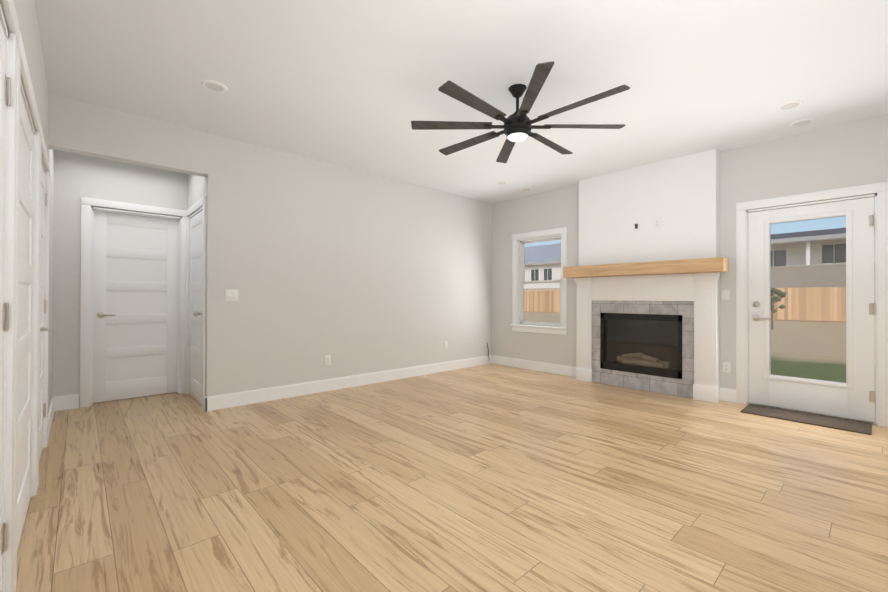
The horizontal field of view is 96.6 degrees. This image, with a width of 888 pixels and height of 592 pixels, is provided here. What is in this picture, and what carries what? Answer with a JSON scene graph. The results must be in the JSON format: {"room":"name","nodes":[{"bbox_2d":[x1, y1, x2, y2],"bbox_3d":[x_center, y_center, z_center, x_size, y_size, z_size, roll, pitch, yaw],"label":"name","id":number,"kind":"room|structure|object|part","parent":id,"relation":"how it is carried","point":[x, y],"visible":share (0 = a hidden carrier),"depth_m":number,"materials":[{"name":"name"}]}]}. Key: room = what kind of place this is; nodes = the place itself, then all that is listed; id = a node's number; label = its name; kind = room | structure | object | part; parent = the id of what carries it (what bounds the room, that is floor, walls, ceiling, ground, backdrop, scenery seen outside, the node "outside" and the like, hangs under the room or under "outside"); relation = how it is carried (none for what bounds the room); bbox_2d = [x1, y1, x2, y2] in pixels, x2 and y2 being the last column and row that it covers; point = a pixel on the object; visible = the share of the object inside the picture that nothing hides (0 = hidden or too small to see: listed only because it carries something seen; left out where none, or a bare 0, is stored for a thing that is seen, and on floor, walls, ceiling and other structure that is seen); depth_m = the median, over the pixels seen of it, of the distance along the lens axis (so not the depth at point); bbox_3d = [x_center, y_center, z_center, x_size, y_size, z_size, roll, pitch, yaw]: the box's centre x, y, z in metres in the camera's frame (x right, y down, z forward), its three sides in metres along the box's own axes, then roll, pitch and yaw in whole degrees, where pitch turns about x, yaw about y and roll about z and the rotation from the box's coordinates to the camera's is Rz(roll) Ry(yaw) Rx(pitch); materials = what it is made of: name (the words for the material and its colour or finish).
{"room":"living room","nodes":[
{"label":"living room","id":0,"kind":"room"},
{"bbox_2d":[0,0,53,411],"bbox_3d":[-1.786,-0.248,1.573,0.120,2.740,6.400,0,0,-43],"label":"wall","id":1,"kind":"structure","parent":0,"point":[27,20],"depth_m":2.60,"materials":[{"name":"white paint"}]},
{"bbox_2d":[0,21,10,591],"bbox_3d":[-1.215,0.106,1.016,0.047,2.006,1.004,0,0,-43],"label":"door","id":2,"kind":"structure","parent":1,"relation":"in","point":[5,90],"depth_m":1.35,"materials":[{"name":"white wood"}]},
{"bbox_2d":[0,0,18,591],"bbox_3d":[-1.235,0.055,0.985,0.140,2.131,1.168,0,0,-43],"label":"door frame","id":3,"kind":"structure","parent":1,"relation":"attached to","point":[11,22],"depth_m":1.40,"materials":[{"name":"white wood"}]},
{"bbox_2d":[17,90,33,550],"bbox_3d":[-2.002,0.108,1.863,0.035,2.006,0.916,0,0,-43],"label":"door","id":4,"kind":"structure","parent":1,"relation":"in","point":[25,315],"depth_m":1.96,"materials":[{"name":"white wood"}]},
{"bbox_2d":[13,29,40,591],"bbox_3d":[-2.023,0.057,1.843,0.140,2.131,1.098,0,0,-43],"label":"door frame","id":5,"kind":"structure","parent":1,"relation":"attached to","point":[23,73],"depth_m":2.07,"materials":[{"name":"white wood"}]},
{"bbox_2d":[38,126,49,485],"bbox_3d":[-2.734,0.059,2.615,0.140,2.131,0.938,0,0,-43],"label":"door frame","id":6,"kind":"structure","parent":1,"relation":"attached to","point":[45,157],"depth_m":2.94,"materials":[{"name":"white wood"}]},
{"bbox_2d":[39,163,49,460],"bbox_3d":[-2.698,0.110,2.661,0.092,2.006,0.774,0,0,-43],"label":"door","id":7,"kind":"structure","parent":1,"relation":"in","point":[42,410],"depth_m":2.84,"materials":[{"name":"white wood"}]},
{"bbox_3d":[-2.499,0.204,2.470,0.056,0.064,0.155,0,0,-43],"label":"door handle","id":8,"kind":"part","parent":7,"relation":"part of","materials":[{"name":"silver metal"}]},
{"bbox_2d":[48,397,55,437],"bbox_3d":[-3.422,1.057,3.439,0.014,0.140,1.195,0,0,-43],"label":"baseboard","id":9,"kind":"structure","parent":1,"relation":"attached to","point":[52,408],"depth_m":3.47,"materials":[{"name":"white wood"}]},
{"bbox_2d":[53,150,187,407],"bbox_3d":[-3.413,-0.239,4.342,1.235,2.740,0.120,0,0,-43],"label":"wall","id":10,"kind":"structure","parent":0,"point":[77,177],"depth_m":3.99,"materials":[{"name":"white paint"}]},
{"bbox_2d":[93,211,177,402],"bbox_3d":[-3.384,0.116,4.378,0.756,2.006,0.092,0,0,-43],"label":"hall door","id":11,"kind":"structure","parent":10,"relation":"in","point":[136,293],"depth_m":4.37,"materials":[{"name":"white wood"}]},
{"bbox_3d":[-3.568,0.200,4.184,0.154,0.064,0.057,0,0,-43],"label":"hall door handle","id":12,"kind":"part","parent":11,"relation":"part of","materials":[{"name":"silver metal"}]},
{"bbox_2d":[80,196,205,409],"bbox_3d":[-3.027,0.065,4.065,1.039,2.131,1.049,0,0,-43],"label":"door frame","id":13,"kind":"structure","parent":10,"relation":"attached to","point":[88,209],"depth_m":4.11,"materials":[{"name":"white wood"}]},
{"bbox_2d":[188,174,204,214],"bbox_3d":[-2.664,-0.237,4.351,0.120,2.740,0.880,0,0,-43],"label":"wall","id":14,"kind":"structure","parent":0,"point":[196,188],"depth_m":4.33,"materials":[{"name":"white paint"}]},
{"bbox_2d":[189,210,202,403],"bbox_3d":[-2.703,0.117,4.275,0.114,2.006,0.736,0,0,-43],"label":"door","id":15,"kind":"structure","parent":14,"relation":"in","point":[195,328],"depth_m":4.32,"materials":[{"name":"white wood"}]},
{"bbox_3d":[-2.512,0.182,4.041,0.079,0.064,0.064,0,0,-43],"label":"side door knob","id":16,"kind":"part","parent":15,"relation":"part of","materials":[{"name":"silver metal"}]},
{"bbox_2d":[48,93,491,396],"bbox_3d":[-1.161,-0.230,5.055,5.515,2.740,0.120,0,0,-43],"label":"wall","id":17,"kind":"structure","parent":0,"point":[350,271],"depth_m":4.62,"materials":[{"name":"white paint"}]},
{"bbox_2d":[226,290,237,300],"bbox_3d":[-2.164,-0.007,4.042,0.118,0.116,0.012,0,0,-43],"label":"light switch","id":18,"kind":"object","parent":17,"relation":"attached to","point":[231,295],"visible":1,"depth_m":4.04,"materials":[{"name":"white plastic"}]},
{"bbox_2d":[325,355,330,364],"bbox_3d":[-1.394,0.768,4.750,0.072,0.116,0.010,0,0,-43],"label":"outlet","id":19,"kind":"object","parent":17,"relation":"attached to","point":[327,359],"visible":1,"depth_m":4.75,"materials":[{"name":"white plastic"}]},
{"bbox_2d":[204,355,491,411],"bbox_3d":[-0.759,1.072,5.331,4.294,0.140,0.014,0,0,-43],"label":"baseboard","id":20,"kind":"structure","parent":17,"relation":"attached to","point":[211,403],"depth_m":4.75,"materials":[{"name":"white wood"}]},
{"bbox_2d":[15,363,887,591],"bbox_3d":[0.240,1.166,3.433,5.635,0.060,6.400,0,0,-43],"label":"floor","id":21,"kind":"structure","parent":0,"point":[491,477],"depth_m":2.25,"materials":[{"name":"brown wood"}]},
{"bbox_2d":[563,257,728,402],"bbox_3d":[2.368,0.376,4.836,0.360,1.545,1.830,0,0,-43],"label":"fireplace","id":22,"kind":"object","parent":21,"relation":"on","point":[651,326],"visible":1,"depth_m":4.75,"materials":[{"name":"white paint"}]},
{"bbox_2d":[740,404,871,434],"bbox_3d":[3.356,1.139,3.705,0.380,0.012,0.880,0,0,-43],"label":"door mat","id":23,"kind":"object","parent":21,"relation":"on","point":[840,424],"visible":0.98,"depth_m":3.63,"materials":[{"name":"grey fabric"}]},
{"bbox_2d":[34,0,887,203],"bbox_3d":[0.247,-1.634,3.446,5.635,0.060,6.400,0,0,-43],"label":"ceiling","id":24,"kind":"structure","parent":0,"point":[354,84],"depth_m":2.85,"materials":[{"name":"white paint"}]},
{"bbox_2d":[201,80,227,91],"bbox_3d":[-1.760,-1.606,3.039,0.176,0.010,0.176,0,0,-43],"label":"recessed light","id":25,"kind":"object","parent":24,"relation":"in","point":[213,85],"visible":1,"depth_m":3.03,"materials":[{"name":"white plastic"}]},
{"bbox_2d":[496,181,507,184],"bbox_3d":[0.815,-1.588,5.572,0.176,0.010,0.176,0,0,-43],"label":"recessed light","id":26,"kind":"object","parent":24,"relation":"in","point":[501,182],"visible":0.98,"depth_m":5.54,"materials":[{"name":"white plastic"}]},
{"bbox_2d":[411,61,629,162],"bbox_3d":[0.568,-1.410,3.062,1.642,0.390,1.642,0,0,-43],"label":"ceiling fan","id":27,"kind":"object","parent":24,"relation":"hanging from","point":[517,126],"visible":1,"depth_m":3.00,"materials":[{"name":"black metal"}]},
{"bbox_2d":[520,188,531,190],"bbox_3d":[1.225,-1.585,5.908,0.176,0.010,0.176,0,0,-43],"label":"recessed light","id":28,"kind":"object","parent":24,"relation":"in","point":[526,189],"visible":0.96,"depth_m":5.88,"materials":[{"name":"white plastic"}]},
{"bbox_2d":[776,100,803,109],"bbox_3d":[2.893,-1.593,3.312,0.176,0.010,0.176,0,0,-43],"label":"recessed light","id":29,"kind":"object","parent":24,"relation":"in","point":[788,105],"visible":0.98,"depth_m":3.30,"materials":[{"name":"white plastic"}]},
{"bbox_2d":[790,118,814,126],"bbox_3d":[3.289,-1.590,3.635,0.176,0.010,0.176,0,0,-43],"label":"recessed light","id":30,"kind":"object","parent":24,"relation":"in","point":[802,122],"visible":0.94,"depth_m":3.62,"materials":[{"name":"white plastic"}]},
{"bbox_2d":[579,149,719,400],"bbox_3d":[2.450,-0.221,4.912,0.148,2.740,1.600,0,0,-43],"label":"wall","id":31,"kind":"structure","parent":0,"point":[679,197],"depth_m":4.73,"materials":[{"name":"white paint"}]},
{"bbox_2d":[633,221,639,230],"bbox_3d":[2.374,-0.862,4.885,0.007,0.116,0.072,0,0,-43],"label":"outlet","id":32,"kind":"object","parent":31,"relation":"attached to","point":[636,225],"visible":1,"depth_m":4.88,"materials":[{"name":"white plastic"}]},
{"bbox_2d":[654,218,660,228],"bbox_3d":[2.536,-0.862,4.707,0.010,0.116,0.072,0,0,-43],"label":"outlet","id":33,"kind":"object","parent":31,"relation":"attached to","point":[657,223],"visible":1,"depth_m":4.70,"materials":[{"name":"white plastic"}]},
{"bbox_2d":[492,114,887,389],"bbox_3d":[2.652,-0.221,4.894,0.120,2.740,5.280,0,0,-43],"label":"wall","id":34,"kind":"structure","parent":0,"point":[855,153],"depth_m":4.31,"materials":[{"name":"white paint"}]},
{"bbox_2d":[492,355,575,376],"bbox_3d":[1.394,1.082,6.153,0.014,0.140,1.660,0,0,-43],"label":"baseboard","id":35,"kind":"structure","parent":34,"relation":"attached to","point":[513,362],"depth_m":6.12,"materials":[{"name":"white wood"}]},
{"bbox_2d":[510,227,567,334],"bbox_3d":[1.484,-0.217,6.130,0.165,1.572,1.020,0,0,-43],"label":"window unit","id":36,"kind":"structure","parent":34,"relation":"in","point":[523,266],"depth_m":6.20,"materials":[{"name":"white plastic"}]},
{"bbox_2d":[722,290,729,299],"bbox_3d":[3.080,-0.012,4.330,0.012,0.116,0.072,0,0,-43],"label":"light switch","id":37,"kind":"object","parent":34,"relation":"attached to","point":[725,294],"visible":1,"depth_m":4.32,"materials":[{"name":"white plastic"}]},
{"bbox_2d":[723,362,730,372],"bbox_3d":[3.086,0.778,4.319,0.010,0.116,0.072,0,0,-43],"label":"outlet","id":38,"kind":"object","parent":34,"relation":"attached to","point":[726,367],"visible":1,"depth_m":4.31,"materials":[{"name":"white plastic"}]},
{"bbox_2d":[748,197,875,422],"bbox_3d":[3.532,0.122,3.852,0.112,2.010,0.921,0,0,-43],"label":"exterior door","id":39,"kind":"structure","parent":34,"relation":"in","point":[853,396],"depth_m":3.77,"materials":[{"name":"white wood"}]},
{"bbox_3d":[3.257,0.087,4.129,0.030,0.060,0.060,0,0,-43],"label":"exterior door knob","id":40,"kind":"part","parent":39,"relation":"part of","materials":[{"name":"silver metal"}]},
{"bbox_3d":[3.277,0.227,4.086,0.056,0.064,0.155,0,0,-43],"label":"exterior door handle","id":41,"kind":"part","parent":39,"relation":"part of","materials":[{"name":"silver metal"}]},
{"bbox_2d":[736,181,887,426],"bbox_3d":[3.572,0.074,3.899,0.170,2.146,1.108,0,0,-43],"label":"door frame","id":42,"kind":"structure","parent":34,"relation":"attached to","point":[880,189],"depth_m":3.67,"materials":[{"name":"white wood"}]},
{"label":"outside","id":43,"kind":"structure","parent":0,"visible":0},
{"bbox_2d":[524,311,845,382],"bbox_3d":[28.380,1.410,39.483,84.600,0.473,140.000,0,0,-43],"label":"ground","id":44,"kind":"structure","parent":43,"point":[829,345],"depth_m":10.52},
{"bbox_2d":[524,243,560,290],"bbox_3d":[14.587,-2.216,43.108,13.030,7.500,17.000,0,0,-43],"label":"house","id":45,"kind":"structure","parent":44,"relation":"on","point":[533,252],"depth_m":39.97,"materials":[{"name":"beige"}]},
{"bbox_2d":[524,287,845,321],"bbox_3d":[12.594,0.484,29.108,0.108,1.850,54.191,0,0,-43],"label":"fence","id":46,"kind":"object","parent":44,"relation":"on","point":[787,298],"depth_m":21.58,"materials":[{"name":"brown wood"}]},
{"bbox_2d":[771,288,785,328],"bbox_3d":[13.484,0.519,16.243,0.704,1.747,0.867,0,0,-43],"label":"tree","id":47,"kind":"object","parent":44,"relation":"on","point":[775,299],"depth_m":16.18,"materials":[{"name":"green plant"}]},
{"bbox_2d":[771,227,874,318],"bbox_3d":[27.669,-1.556,25.927,11.030,6.100,18.000,0,0,-43],"label":"house","id":48,"kind":"structure","parent":44,"relation":"on","point":[797,263],"depth_m":24.77,"materials":[{"name":"beige"}]}
]}

